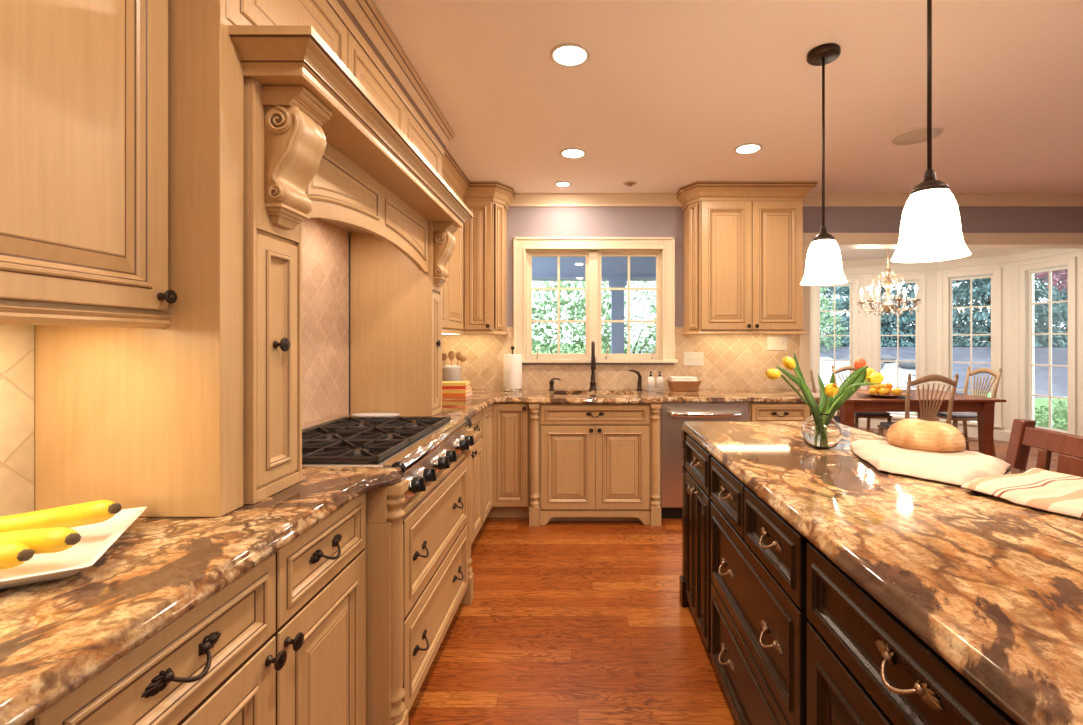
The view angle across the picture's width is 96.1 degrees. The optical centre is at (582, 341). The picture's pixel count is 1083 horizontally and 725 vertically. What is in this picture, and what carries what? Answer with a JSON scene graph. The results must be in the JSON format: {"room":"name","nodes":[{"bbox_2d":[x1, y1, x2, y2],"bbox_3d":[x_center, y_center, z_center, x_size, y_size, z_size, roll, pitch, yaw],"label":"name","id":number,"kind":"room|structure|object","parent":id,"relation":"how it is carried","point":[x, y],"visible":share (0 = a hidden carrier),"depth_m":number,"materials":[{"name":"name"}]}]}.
{"room":"kitchen","nodes":[
{"label":"kitchen","id":0,"kind":"room"},
{"bbox_2d":[349,233,349,415],"bbox_3d":[-1.338,0.030,0.855,0.140,2.570,6.910,0,0,0],"label":"wall","id":1,"kind":"structure","parent":0,"point":[349,233],"depth_m":2.63,"materials":[{"name":"grey paint"}]},
{"bbox_2d":[0,324,33,516],"bbox_3d":[-1.262,0.149,0.105,0.012,0.508,2.010,0,0,0],"label":"tile backsplash","id":2,"kind":"structure","parent":1,"relation":"attached to","point":[16,341],"depth_m":1.07,"materials":[{"name":"tile"}]},
{"bbox_2d":[0,0,176,328],"bbox_3d":[-1.073,-0.641,0.566,0.385,1.223,1.091,0,0,0],"label":"upper cabinet","id":3,"kind":"object","parent":1,"relation":"attached to","point":[84,83],"visible":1,"depth_m":0.92,"materials":[{"name":"beige paint"}]},
{"bbox_2d":[0,305,171,328],"bbox_3d":[-0.956,-0.045,0.566,0.028,0.030,1.091,0,0,0],"label":"cabinet molding","id":4,"kind":"structure","parent":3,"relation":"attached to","point":[114,316],"depth_m":0.93,"materials":[{"name":"beige paint"}]},
{"bbox_2d":[34,0,472,516],"bbox_3d":[-0.953,-0.425,2.018,0.629,1.654,1.813,0,0,0],"label":"range hood surround","id":5,"kind":"object","parent":1,"relation":"attached to","point":[282,114],"visible":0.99,"depth_m":1.20,"materials":[{"name":"beige paint"}]},
{"bbox_2d":[228,25,472,227],"bbox_3d":[-0.953,-0.698,1.980,0.629,0.090,1.684,0,0,0],"label":"mantel shelf","id":6,"kind":"object","parent":5,"relation":"attached to","point":[267,57],"depth_m":1.44,"materials":[{"name":"beige paint"}]},
{"bbox_2d":[302,217,348,425],"bbox_3d":[-1.262,-0.116,2.010,0.012,1.038,1.180,0,0,0],"label":"tile backsplash","id":7,"kind":"structure","parent":1,"relation":"attached to","point":[325,246],"depth_m":2.36,"materials":[{"name":"tile"}]},
{"bbox_2d":[442,148,514,334],"bbox_3d":[-0.919,-0.656,3.517,0.694,1.193,1.303,0,0,0],"label":"upper cabinet","id":8,"kind":"object","parent":1,"relation":"attached to","point":[474,292],"visible":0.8,"depth_m":3.85,"materials":[{"name":"beige paint"}]},
{"bbox_2d":[442,329,508,334],"bbox_3d":[-0.903,-0.075,3.546,0.291,0.030,1.343,0,0,16],"label":"light","id":9,"kind":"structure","parent":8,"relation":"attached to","point":[444,331],"depth_m":3.85,"materials":[{"name":"white"}]},
{"bbox_2d":[372,0,1082,260],"bbox_3d":[2.466,-1.285,2.750,7.868,0.060,11.100,0,0,0],"label":"ceiling","id":10,"kind":"structure","parent":0,"point":[665,95],"depth_m":2.43,"materials":[{"name":"white paint"}]},
{"bbox_2d":[554,181,571,186],"bbox_3d":[-0.160,-1.251,3.850,0.138,0.008,0.138,0,0,0],"label":"recessed light","id":11,"kind":"object","parent":10,"relation":"in","point":[559,183],"visible":1,"depth_m":3.85,"materials":[{"name":"beige plastic"}]},
{"bbox_2d":[550,42,589,67],"bbox_3d":[-0.057,-1.251,2.120,0.178,0.008,0.178,0,0,0],"label":"recessed light","id":12,"kind":"object","parent":10,"relation":"in","point":[569,54],"visible":1,"depth_m":2.11,"materials":[{"name":"beige plastic"}]},
{"bbox_2d":[560,148,585,158],"bbox_3d":[-0.066,-1.251,3.220,0.178,0.008,0.178,0,0,0],"label":"recessed light","id":13,"kind":"object","parent":10,"relation":"in","point":[571,153],"visible":1,"depth_m":3.22,"materials":[{"name":"beige plastic"}]},
{"bbox_2d":[734,143,762,154],"bbox_3d":[1.070,-1.251,3.145,0.178,0.008,0.178,0,0,0],"label":"recessed light","id":14,"kind":"object","parent":10,"relation":"in","point":[748,148],"visible":1,"depth_m":3.14,"materials":[{"name":"beige plastic"}]},
{"bbox_2d":[800,43,846,285],"bbox_3d":[1.041,-0.754,2.100,0.184,0.998,0.184,0,0,0],"label":"pendant light","id":15,"kind":"object","parent":10,"relation":"hanging from","point":[823,261],"visible":1,"depth_m":2.07,"materials":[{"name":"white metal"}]},
{"bbox_2d":[857,249,920,315],"bbox_3d":[3.270,-0.768,5.200,0.546,0.972,0.581,0,0,0],"label":"chandelier","id":16,"kind":"object","parent":10,"relation":"hanging from","point":[888,304],"visible":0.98,"depth_m":5.17,"materials":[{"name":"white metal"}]},
{"bbox_2d":[889,126,944,145],"bbox_3d":[2.030,-1.251,2.955,0.280,0.006,0.280,0,0,0],"label":"ceiling speaker","id":17,"kind":"object","parent":10,"relation":"attached to","point":[918,135],"visible":0.95,"depth_m":2.95,"materials":[{"name":"white paint"}]},
{"bbox_2d":[891,0,970,262],"bbox_3d":[0.975,-0.746,1.365,0.184,1.015,0.184,0,0,0],"label":"pendant light","id":18,"kind":"object","parent":10,"relation":"hanging from","point":[930,228],"visible":1,"depth_m":1.33,"materials":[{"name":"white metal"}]},
{"bbox_2d":[408,427,1059,724],"bbox_3d":[2.466,1.345,2.750,7.868,0.060,11.100,0,0,0],"label":"floor","id":19,"kind":"structure","parent":0,"point":[565,622],"depth_m":2.14,"materials":[{"name":"brown wood"}]},
{"bbox_2d":[25,493,365,724],"bbox_3d":[-0.940,0.879,1.032,0.628,0.870,0.915,0,0,0],"label":"base cabinet","id":20,"kind":"object","parent":19,"relation":"on","point":[284,642],"visible":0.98,"depth_m":1.01,"materials":[{"name":"beige paint"}]},
{"bbox_2d":[0,467,404,724],"bbox_3d":[-0.920,0.423,0.329,0.694,0.040,2.458,0,0,0],"label":"countertop","id":21,"kind":"structure","parent":20,"relation":"on","point":[56,636],"depth_m":0.81,"materials":[{"name":"brown stone"}]},
{"bbox_2d":[0,507,146,588],"bbox_3d":[-1.000,0.387,0.895,0.229,0.031,0.339,0,0,-30],"label":"serving plate","id":22,"kind":"object","parent":21,"relation":"on","point":[96,538],"visible":0.68,"depth_m":0.88,"materials":[{"name":"white ceramic"}]},
{"bbox_2d":[0,543,33,569],"bbox_3d":[-1.018,0.341,0.738,0.255,0.059,0.069,0,0,-37],"label":"banana","id":23,"kind":"object","parent":22,"relation":"on","point":[12,555],"visible":1,"depth_m":0.78,"materials":[{"name":"yellow food"}]},
{"bbox_2d":[0,527,80,553],"bbox_3d":[-1.013,0.345,0.798,0.288,0.052,0.089,0,0,-30],"label":"banana","id":24,"kind":"object","parent":22,"relation":"on","point":[56,539],"visible":0.91,"depth_m":0.83,"materials":[{"name":"yellow food"}]},
{"bbox_2d":[0,500,121,532],"bbox_3d":[-1.058,0.342,0.898,0.301,0.059,0.104,0,0,-39],"label":"banana","id":25,"kind":"object","parent":22,"relation":"on","point":[93,512],"visible":0.84,"depth_m":0.93,"materials":[{"name":"yellow food"}]},
{"bbox_2d":[302,414,473,505],"bbox_3d":[-0.885,0.463,2.026,0.709,0.185,0.927,0,0,0],"label":"rangetop","id":26,"kind":"object","parent":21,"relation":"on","point":[422,447],"visible":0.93,"depth_m":1.90,"materials":[{"name":"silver metal"}]},
{"bbox_2d":[363,428,473,724],"bbox_3d":[-0.902,0.879,1.995,0.695,0.870,1.000,0,0,0],"label":"base cabinet","id":27,"kind":"object","parent":19,"relation":"on","point":[419,573],"visible":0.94,"depth_m":1.61,"materials":[{"name":"beige paint"}]},
{"bbox_2d":[470,412,481,544],"bbox_3d":[-0.943,0.879,2.850,0.624,0.870,0.700,0,0,0],"label":"base cabinet","id":28,"kind":"object","parent":19,"relation":"on","point":[476,453],"visible":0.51,"depth_m":3.01,"materials":[{"name":"beige paint"}]},
{"bbox_2d":[481,403,529,522],"bbox_3d":[-0.825,0.879,3.682,0.860,0.870,0.957,0,0,0],"label":"base cabinet","id":29,"kind":"object","parent":19,"relation":"on","point":[505,436],"visible":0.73,"depth_m":3.54,"materials":[{"name":"beige paint"}]},
{"bbox_2d":[529,404,660,525],"bbox_3d":[0.087,0.879,3.796,0.945,0.870,0.689,0,0,0],"label":"base cabinet","id":30,"kind":"object","parent":19,"relation":"on","point":[589,462],"visible":0.97,"depth_m":3.48,"materials":[{"name":"beige paint"}]},
{"bbox_2d":[661,403,747,517],"bbox_3d":[0.895,0.879,3.796,0.640,0.869,0.617,0,0,0],"label":"dishwasher","id":31,"kind":"object","parent":19,"relation":"on","point":[673,415],"visible":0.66,"depth_m":3.56,"materials":[{"name":"silver metal"}]},
{"bbox_2d":[748,403,833,421],"bbox_3d":[1.532,0.879,3.836,0.620,0.870,0.649,0,0,0],"label":"base cabinet","id":32,"kind":"object","parent":19,"relation":"on","point":[757,412],"visible":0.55,"depth_m":3.54,"materials":[{"name":"beige paint"}]},
{"bbox_2d":[349,389,826,427],"bbox_3d":[0.296,0.423,3.330,3.127,0.040,1.677,0,0,0],"label":"countertop","id":33,"kind":"structure","parent":32,"relation":"on","point":[470,406],"depth_m":3.53,"materials":[{"name":"brown stone"}]},
{"bbox_2d":[351,413,400,416],"bbox_3d":[-1.085,0.390,2.546,0.260,0.024,0.096,0,0,0],"label":"spoon rest","id":34,"kind":"object","parent":33,"relation":"on","point":[356,414],"visible":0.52,"depth_m":2.54,"materials":[{"name":"white ceramic"}]},
{"bbox_2d":[442,391,472,396],"bbox_3d":[-0.975,0.387,3.620,0.260,0.030,0.200,0,0,3],"label":"book","id":35,"kind":"object","parent":33,"relation":"on","point":[467,394],"visible":0.55,"depth_m":3.52,"materials":[{"name":"orange paper"}]},
{"bbox_2d":[442,387,471,392],"bbox_3d":[-0.975,0.358,3.620,0.250,0.026,0.190,0,0,1],"label":"book","id":36,"kind":"object","parent":35,"relation":"on","point":[468,389],"visible":0.55,"depth_m":3.52,"materials":[{"name":"orange paper"}]},
{"bbox_2d":[442,384,470,388],"bbox_3d":[-0.975,0.333,3.620,0.240,0.024,0.185,0,0,-1],"label":"book","id":37,"kind":"object","parent":36,"relation":"on","point":[467,386],"visible":0.55,"depth_m":3.53,"materials":[{"name":"red paper"}]},
{"bbox_2d":[442,381,469,385],"bbox_3d":[-0.975,0.309,3.620,0.235,0.022,0.180,0,0,-3],"label":"book","id":38,"kind":"object","parent":37,"relation":"on","point":[444,383],"visible":0.64,"depth_m":3.54,"materials":[{"name":"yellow paper"}]},
{"bbox_2d":[442,365,461,380],"bbox_3d":[-1.045,0.295,3.860,0.158,0.214,0.158,0,0,0],"label":"utensil crock","id":39,"kind":"object","parent":38,"relation":"on","point":[449,373],"visible":0.6,"depth_m":3.80,"materials":[{"name":"white ceramic"}]},
{"bbox_2d":[503,346,522,390],"bbox_3d":[-0.586,0.217,4.035,0.169,0.370,0.168,0,0,0],"label":"paper towel holder","id":40,"kind":"object","parent":33,"relation":"on","point":[512,363],"visible":1,"depth_m":3.97,"materials":[{"name":"white paper"}]},
{"bbox_2d":[589,341,596,389],"bbox_3d":[0.083,0.198,4.006,0.068,0.408,0.206,0,0,0],"label":"faucet","id":41,"kind":"object","parent":33,"relation":"on","point":[593,362],"visible":1,"depth_m":3.99,"materials":[{"name":"brown metal"}]},
{"bbox_2d":[628,370,642,389],"bbox_3d":[0.439,0.317,4.072,0.124,0.171,0.052,0,0,-5],"label":"faucet","id":42,"kind":"object","parent":33,"relation":"on","point":[639,385],"visible":1,"depth_m":4.06,"materials":[{"name":"brown metal"}]},
{"bbox_2d":[666,377,701,390],"bbox_3d":[0.835,0.346,4.020,0.264,0.112,0.172,0,0,0],"label":"basket","id":43,"kind":"object","parent":33,"relation":"on","point":[675,383],"visible":1,"depth_m":3.95,"materials":[{"name":"wicker"}]},
{"bbox_3d":[0.605,0.396,4.060,0.160,0.012,0.080,0,0,0],"label":"soap tray","id":44,"kind":"object","parent":33,"relation":"on","visible":0},
{"bbox_2d":[647,371,653,388],"bbox_3d":[0.568,0.322,4.053,0.056,0.151,0.064,0,0,0],"label":"soap bottle","id":45,"kind":"object","parent":44,"relation":"on","point":[650,380],"visible":0.94,"depth_m":4.04,"materials":[{"name":"white plastic"}]},
{"bbox_2d":[656,371,662,388],"bbox_3d":[0.642,0.322,4.053,0.056,0.151,0.064,0,0,0],"label":"soap bottle","id":46,"kind":"object","parent":44,"relation":"on","point":[659,380],"visible":0.97,"depth_m":4.04,"materials":[{"name":"beige plastic"}]},
{"bbox_2d":[810,370,856,427],"bbox_3d":[2.582,0.803,5.246,0.547,1.027,0.471,0,0,-6],"label":"dining chair","id":47,"kind":"object","parent":19,"relation":"on","point":[836,418],"visible":0.06,"depth_m":5.01,"materials":[{"name":"brown wood"}]},
{"bbox_2d":[680,430,1017,724],"bbox_3d":[0.773,0.879,0.925,0.604,0.870,3.080,0,0,0],"label":"kitchen island","id":48,"kind":"object","parent":19,"relation":"on","point":[791,638],"visible":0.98,"depth_m":1.18,"materials":[{"name":"brown paint"}]},
{"bbox_2d":[681,422,1082,724],"bbox_3d":[0.963,0.423,0.887,0.935,0.040,3.175,0,0,0],"label":"island countertop","id":49,"kind":"structure","parent":48,"relation":"on","point":[992,585],"depth_m":0.92,"materials":[{"name":"brown stone"}]},
{"bbox_2d":[800,412,841,449],"bbox_3d":[0.905,0.335,1.845,0.144,0.134,0.144,0,0,0],"label":"flower vase","id":50,"kind":"object","parent":49,"relation":"on","point":[824,433],"visible":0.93,"depth_m":1.80,"materials":[{"name":"clear glass"}]},
{"bbox_2d":[765,365,814,415],"bbox_3d":[0.802,0.238,1.815,0.253,0.307,0.046,0,0,-10],"label":"tulip","id":51,"kind":"object","parent":50,"relation":"in","point":[773,374],"visible":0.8,"depth_m":1.79,"materials":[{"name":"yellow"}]},
{"bbox_2d":[782,353,819,419],"bbox_3d":[0.838,0.215,1.820,0.141,0.351,0.164,0,0,0],"label":"tulip","id":52,"kind":"object","parent":50,"relation":"in","point":[789,363],"visible":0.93,"depth_m":1.81,"materials":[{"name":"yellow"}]},
{"bbox_2d":[818,373,838,413],"bbox_3d":[0.910,0.253,1.805,0.062,0.274,0.188,0,0,23],"label":"tulip","id":53,"kind":"object","parent":50,"relation":"in","point":[830,390],"visible":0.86,"depth_m":1.84,"materials":[{"name":"green plant"}]},
{"bbox_2d":[825,357,867,413],"bbox_3d":[1.005,0.224,1.880,0.209,0.332,0.047,0,0,-13],"label":"tulip","id":54,"kind":"object","parent":50,"relation":"in","point":[859,364],"visible":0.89,"depth_m":1.88,"materials":[{"name":"green plant"}]},
{"bbox_2d":[830,368,873,417],"bbox_3d":[1.050,0.243,1.851,0.260,0.296,0.124,0,0,-22],"label":"tulip","id":55,"kind":"object","parent":50,"relation":"in","point":[867,372],"visible":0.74,"depth_m":1.80,"materials":[{"name":"green plant"}]},
{"bbox_2d":[826,372,883,417],"bbox_3d":[1.023,0.253,1.801,0.237,0.275,0.123,0,0,0],"label":"tulip","id":56,"kind":"object","parent":50,"relation":"in","point":[875,378],"visible":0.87,"depth_m":1.80,"materials":[{"name":"green"}]},
{"bbox_2d":[849,439,1010,485],"bbox_3d":[1.105,0.381,1.633,0.479,0.032,0.477,0,0,-41],"label":"linen cloth","id":57,"kind":"object","parent":49,"relation":"on","point":[962,467],"visible":0.84,"depth_m":1.50,"materials":[{"name":"beige fabric"}]},
{"bbox_2d":[886,418,965,451],"bbox_3d":[1.222,0.325,1.735,0.241,0.091,0.228,0,0,0],"label":"bread loaf","id":58,"kind":"object","parent":57,"relation":"on","point":[914,434],"visible":1,"depth_m":1.66,"materials":[{"name":"beige food"}]},
{"bbox_2d":[961,468,1082,518],"bbox_3d":[1.253,0.386,1.255,0.404,0.025,0.320,0,0,-23],"label":"striped towel","id":59,"kind":"object","parent":49,"relation":"on","point":[1037,488],"visible":1,"depth_m":1.25,"materials":[{"name":"fabric"}]},
{"bbox_2d":[831,365,892,436],"bbox_3d":[3.370,0.803,5.869,0.471,1.027,0.547,0,0,0],"label":"dining chair","id":60,"kind":"object","parent":19,"relation":"on","point":[868,415],"visible":0.31,"depth_m":5.67,"materials":[{"name":"brown wood"}]},
{"bbox_2d":[854,412,889,415],"bbox_3d":[3.370,0.837,5.814,0.418,0.034,0.405,0,0,0],"label":"cushion","id":61,"kind":"object","parent":60,"relation":"on","point":[855,413],"depth_m":5.63,"materials":[{"name":"grey fabric"}]},
{"bbox_2d":[809,389,1005,455],"bbox_3d":[3.320,0.940,5.270,1.660,0.749,1.040,0,0,0],"label":"dining table","id":62,"kind":"object","parent":19,"relation":"on","point":[858,402],"visible":0.36,"depth_m":4.82,"materials":[{"name":"brown wood"}]},
{"bbox_2d":[857,391,911,396],"bbox_3d":[3.130,0.547,5.050,0.490,0.033,0.490,0,0,0],"label":"fruit platter","id":63,"kind":"object","parent":62,"relation":"on","point":[861,392],"visible":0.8,"depth_m":4.97,"materials":[{"name":"wicker"}]},
{"bbox_2d":[877,373,958,435],"bbox_3d":[3.245,0.803,4.742,0.471,1.027,0.547,0,0,0],"label":"dining chair","id":64,"kind":"object","parent":19,"relation":"on","point":[932,377],"visible":0.56,"depth_m":4.52,"materials":[{"name":"brown wood"}]},
{"bbox_2d":[880,422,894,427],"bbox_3d":[3.245,0.837,4.796,0.418,0.034,0.404,0,0,0],"label":"cushion","id":65,"kind":"object","parent":64,"relation":"on","point":[882,424],"depth_m":4.90,"materials":[{"name":"grey fabric"}]},
{"bbox_2d":[932,366,1001,456],"bbox_3d":[4.399,0.803,5.620,0.547,1.027,0.471,0,0,0],"label":"dining chair","id":66,"kind":"object","parent":19,"relation":"on","point":[964,417],"visible":0.55,"depth_m":5.56,"materials":[{"name":"brown wood"}]},
{"bbox_2d":[932,412,976,417],"bbox_3d":[4.344,0.837,5.620,0.405,0.034,0.418,0,0,0],"label":"cushion","id":67,"kind":"object","parent":66,"relation":"on","point":[940,414],"depth_m":5.55,"materials":[{"name":"grey fabric"}]},
{"bbox_2d":[1005,419,1082,476],"bbox_3d":[1.377,0.797,1.520,0.473,1.034,0.492,0,0,0],"label":"counter stool","id":68,"kind":"object","parent":19,"relation":"on","point":[1024,435],"visible":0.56,"depth_m":1.64,"materials":[{"name":"brown wood"}]},
{"bbox_2d":[507,207,1082,389],"bbox_3d":[2.466,0.030,4.240,7.468,2.570,0.140,0,0,0],"label":"wall","id":69,"kind":"structure","parent":0,"point":[521,221],"depth_m":4.17,"materials":[{"name":"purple paint"}]},
{"bbox_2d":[513,237,677,362],"bbox_3d":[0.095,-0.359,4.205,1.419,1.074,0.190,0,0,0],"label":"window","id":70,"kind":"structure","parent":69,"relation":"in","point":[593,249],"depth_m":4.16,"materials":[{"name":"beige paint"}]},
{"bbox_2d":[442,327,798,388],"bbox_3d":[0.299,0.137,4.164,3.109,0.532,0.012,0,0,0],"label":"backsplash","id":71,"kind":"structure","parent":69,"relation":"attached to","point":[730,361],"depth_m":4.16,"materials":[{"name":"tile"}]},
{"bbox_2d":[684,352,702,365],"bbox_3d":[0.946,0.145,4.149,0.170,0.116,0.016,0,0,0],"label":"switch plate","id":72,"kind":"object","parent":69,"relation":"attached to","point":[690,358],"visible":1,"depth_m":4.15,"materials":[{"name":"beige plastic"}]},
{"bbox_2d":[676,181,817,334],"bbox_3d":[1.310,-0.656,3.977,1.047,1.193,0.383,0,0,0],"label":"upper cabinet","id":73,"kind":"object","parent":69,"relation":"attached to","point":[743,240],"visible":0.99,"depth_m":3.85,"materials":[{"name":"beige paint"}]},
{"bbox_2d":[682,331,805,334],"bbox_3d":[1.310,-0.075,4.008,0.923,0.030,0.321,0,0,0],"label":"light","id":74,"kind":"object","parent":73,"relation":"attached to","point":[684,332],"depth_m":3.85,"materials":[{"name":"white"}]},
{"bbox_2d":[767,337,786,349],"bbox_3d":[1.662,0.012,4.149,0.175,0.116,0.016,0,0,0],"label":"switch plate","id":75,"kind":"object","parent":69,"relation":"attached to","point":[773,343],"visible":1,"depth_m":4.15,"materials":[{"name":"beige plastic"}]},
{"bbox_2d":[510,193,1082,206],"bbox_3d":[2.750,-1.209,4.128,6.900,0.092,0.085,0,0,0],"label":"trim","id":76,"kind":"structure","parent":69,"relation":"attached to","point":[521,199],"depth_m":4.13,"materials":[{"name":"beige paint"}]},
{"bbox_2d":[858,418,1010,440],"bbox_3d":[3.709,1.240,6.354,4.381,0.150,3.197,0,0,-13],"label":"baseboard","id":77,"kind":"structure","parent":69,"relation":"attached to","point":[999,434],"depth_m":6.71,"materials":[{"name":"white paint"}]},
{"bbox_2d":[841,249,1039,267],"bbox_3d":[3.720,-1.205,6.337,4.381,0.100,3.235,0,0,-13],"label":"trim","id":78,"kind":"structure","parent":69,"relation":"attached to","point":[980,253],"depth_m":6.84,"materials":[{"name":"white paint"}]},
{"bbox_2d":[799,233,1082,387],"bbox_3d":[4.027,0.190,4.244,4.345,2.250,0.192,0,0,0],"label":"trim","id":79,"kind":"structure","parent":69,"relation":"attached to","point":[844,240],"depth_m":4.15,"materials":[{"name":"beige paint"}]},
{"bbox_2d":[809,267,869,415],"bbox_3d":[3.873,0.030,7.724,1.191,2.570,0.140,0,0,24],"label":"wall","id":80,"kind":"structure","parent":0,"point":[864,279],"depth_m":7.46,"materials":[{"name":"white paint"}]},
{"bbox_2d":[812,277,858,414],"bbox_3d":[3.967,0.072,7.645,0.679,2.145,0.170,0,0,24],"label":"window","id":81,"kind":"structure","parent":80,"relation":"in","point":[853,282],"depth_m":7.65,"materials":[{"name":"white paint"}]},
{"bbox_2d":[843,249,1082,274],"bbox_3d":[3.709,-1.060,6.354,4.381,0.030,3.197,0,0,-13],"label":"trim","id":82,"kind":"structure","parent":80,"relation":"attached to","point":[1078,250],"depth_m":6.66,"materials":[{"name":"white paint"}]},
{"bbox_2d":[870,262,936,421],"bbox_3d":[4.785,0.030,7.271,0.834,2.570,0.140,0,0,30],"label":"wall","id":83,"kind":"structure","parent":0,"point":[931,275],"depth_m":7.04,"materials":[{"name":"white paint"}]},
{"bbox_2d":[872,273,925,418],"bbox_3d":[4.720,0.072,7.268,0.702,2.145,0.170,0,0,30],"label":"window","id":84,"kind":"structure","parent":83,"relation":"in","point":[920,335],"depth_m":7.17,"materials":[{"name":"white paint"}]},
{"bbox_2d":[937,255,1009,429],"bbox_3d":[5.431,0.030,6.758,0.140,2.570,0.792,0,0,-43],"label":"wall","id":85,"kind":"structure","parent":0,"point":[1005,267],"depth_m":6.47,"materials":[{"name":"white paint"}]},
{"bbox_2d":[940,267,1002,427],"bbox_3d":[5.395,0.072,6.745,0.170,2.145,0.686,0,0,-43],"label":"window","id":86,"kind":"structure","parent":85,"relation":"in","point":[947,278],"depth_m":6.74,"materials":[{"name":"white paint"}]},
{"bbox_2d":[1010,249,1082,435],"bbox_3d":[5.779,0.030,6.020,0.140,2.570,0.829,0,0,-8],"label":"wall","id":87,"kind":"structure","parent":0,"point":[1013,266],"depth_m":6.15,"materials":[{"name":"white paint"}]},
{"bbox_2d":[1017,256,1076,434],"bbox_3d":[5.749,0.072,5.984,0.170,2.145,0.683,0,0,-8],"label":"window","id":88,"kind":"structure","parent":87,"relation":"in","point":[1025,272],"depth_m":6.18,"materials":[{"name":"white paint"}]},
{"label":"outside","id":89,"kind":"structure","parent":0,"visible":0},
{"bbox_2d":[532,344,1067,426],"bbox_3d":[3.750,0.944,22.870,47.500,1.616,37.000,0,0,0],"label":"lawn","id":90,"kind":"structure","parent":89,"point":[1039,402],"depth_m":9.81,"materials":[{"name":"green plant"}]},
{"bbox_2d":[532,281,631,353],"bbox_3d":[-0.099,0.160,9.748,2.450,3.801,2.487,0,0,0],"label":"shrub","id":91,"kind":"object","parent":90,"relation":"on","point":[579,307],"visible":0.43,"depth_m":9.58,"materials":[{"name":"green plant"}]},
{"bbox_2d":[562,281,655,353],"bbox_3d":[1.222,-0.313,13.192,3.835,5.361,2.443,0,0,0],"label":"shrub","id":92,"kind":"object","parent":90,"relation":"on","point":[634,349],"visible":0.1,"depth_m":13.00,"materials":[{"name":"green plant"}]},
{"bbox_2d":[637,286,655,353],"bbox_3d":[2.262,0.150,9.640,2.413,3.294,2.442,0,0,0],"label":"shrub","id":93,"kind":"object","parent":90,"relation":"on","point":[648,325],"visible":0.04,"depth_m":9.73,"materials":[{"name":"green plant"}]},
{"bbox_2d":[610,344,1067,397],"bbox_3d":[23.750,0.672,22.870,44.500,1.075,37.000,0,0,0],"label":"mulch bed","id":94,"kind":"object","parent":90,"relation":"on","point":[979,353],"visible":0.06,"depth_m":12.35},
{"bbox_2d":[820,287,846,352],"bbox_3d":[6.927,-0.307,15.373,2.807,3.668,2.451,0,0,0],"label":"shrub","id":95,"kind":"object","parent":94,"relation":"on","point":[825,306],"visible":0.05,"depth_m":15.01,"materials":[{"name":"green plant"}]},
{"bbox_2d":[820,284,849,343],"bbox_3d":[10.205,-4.326,21.523,4.633,9.063,4.628,0,0,11],"label":"spruce tree","id":96,"kind":"object","parent":94,"relation":"on","point":[827,292],"visible":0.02,"depth_m":20.66,"materials":[{"name":"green plant"}]},
{"bbox_2d":[821,280,957,346],"bbox_3d":[10.600,-4.091,17.004,4.065,8.602,4.040,0,0,-39],"label":"spruce tree","id":97,"kind":"object","parent":94,"relation":"on","point":[888,327],"visible":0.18,"depth_m":16.43,"materials":[{"name":"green plant"}]},
{"bbox_2d":[899,358,915,368],"bbox_3d":[8.400,0.555,12.400,0.672,0.280,0.560,0,0,0],"label":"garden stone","id":98,"kind":"object","parent":94,"relation":"on","point":[909,365],"visible":0.61,"depth_m":12.26,"materials":[{"name":"grey stone"}]},
{"bbox_2d":[892,278,987,342],"bbox_3d":[15.628,-5.303,20.806,4.799,11.008,4.858,0,0,31],"label":"spruce tree","id":99,"kind":"object","parent":94,"relation":"on","point":[982,278],"visible":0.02,"depth_m":20.81,"materials":[{"name":"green plant"}]},
{"bbox_2d":[913,272,1067,347],"bbox_3d":[13.230,-4.350,15.619,4.441,9.108,4.429,0,0,38],"label":"spruce tree","id":100,"kind":"object","parent":94,"relation":"on","point":[1058,313],"visible":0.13,"depth_m":14.80,"materials":[{"name":"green plant"}]},
{"bbox_2d":[1035,269,1067,292],"bbox_3d":[12.608,-1.174,11.917,3.346,3.382,2.447,0,0,0],"label":"maple tree","id":101,"kind":"object","parent":94,"relation":"on","point":[1056,279],"visible":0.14,"depth_m":12.17,"materials":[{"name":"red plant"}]},
{"bbox_2d":[1035,278,1067,341],"bbox_3d":[17.205,-3.617,16.403,3.875,7.641,3.838,0,0,41],"label":"spruce tree","id":102,"kind":"object","parent":94,"relation":"on","point":[1056,323],"visible":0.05,"depth_m":16.50,"materials":[{"name":"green plant"}]},
{"bbox_2d":[820,357,915,413],"bbox_3d":[5.500,1.055,11.620,6.000,1.362,6.500,0,0,0],"label":"patio","id":103,"kind":"structure","parent":90,"relation":"on","point":[889,371],"depth_m":12.19,"materials":[{"name":"white concrete"}]},
{"bbox_2d":[881,355,895,362],"bbox_3d":[8.100,0.460,13.000,0.528,0.220,0.440,0,0,0],"label":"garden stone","id":104,"kind":"object","parent":103,"relation":"on","point":[883,357],"visible":0.54,"depth_m":12.85,"materials":[{"name":"grey stone"}]},
{"bbox_2d":[1035,399,1067,430],"bbox_3d":[7.926,1.311,7.640,1.591,0.960,1.200,0,0,0],"label":"shrub","id":105,"kind":"object","parent":90,"relation":"on","point":[1044,422],"visible":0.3,"depth_m":7.68,"materials":[{"name":"green plant"}]},
{"bbox_3d":[-0.800,1.645,5.965,5.400,0.420,3.270,0,0,0],"label":"floor","id":106,"kind":"structure","parent":90,"relation":"on","visible":0},
{"bbox_2d":[608,279,626,353],"bbox_3d":[0.470,0.295,6.600,0.240,2.275,0.240,0,0,0],"label":"porch post","id":107,"kind":"object","parent":106,"relation":"on","point":[617,296],"visible":0.54,"depth_m":6.52,"materials":[{"name":"blue paint"}]},
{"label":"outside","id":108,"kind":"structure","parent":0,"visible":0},
{"bbox_3d":[-0.800,-1.285,5.815,5.400,0.100,2.970,0,0,0],"label":"ceiling","id":109,"kind":"structure","parent":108,"visible":0},
{"bbox_2d":[532,257,655,280],"bbox_3d":[-0.800,-1.039,6.600,5.400,0.388,0.260,0,0,0],"label":"beam","id":110,"kind":"structure","parent":109,"relation":"attached to","point":[543,268],"depth_m":6.50,"materials":[{"name":"blue paint"}]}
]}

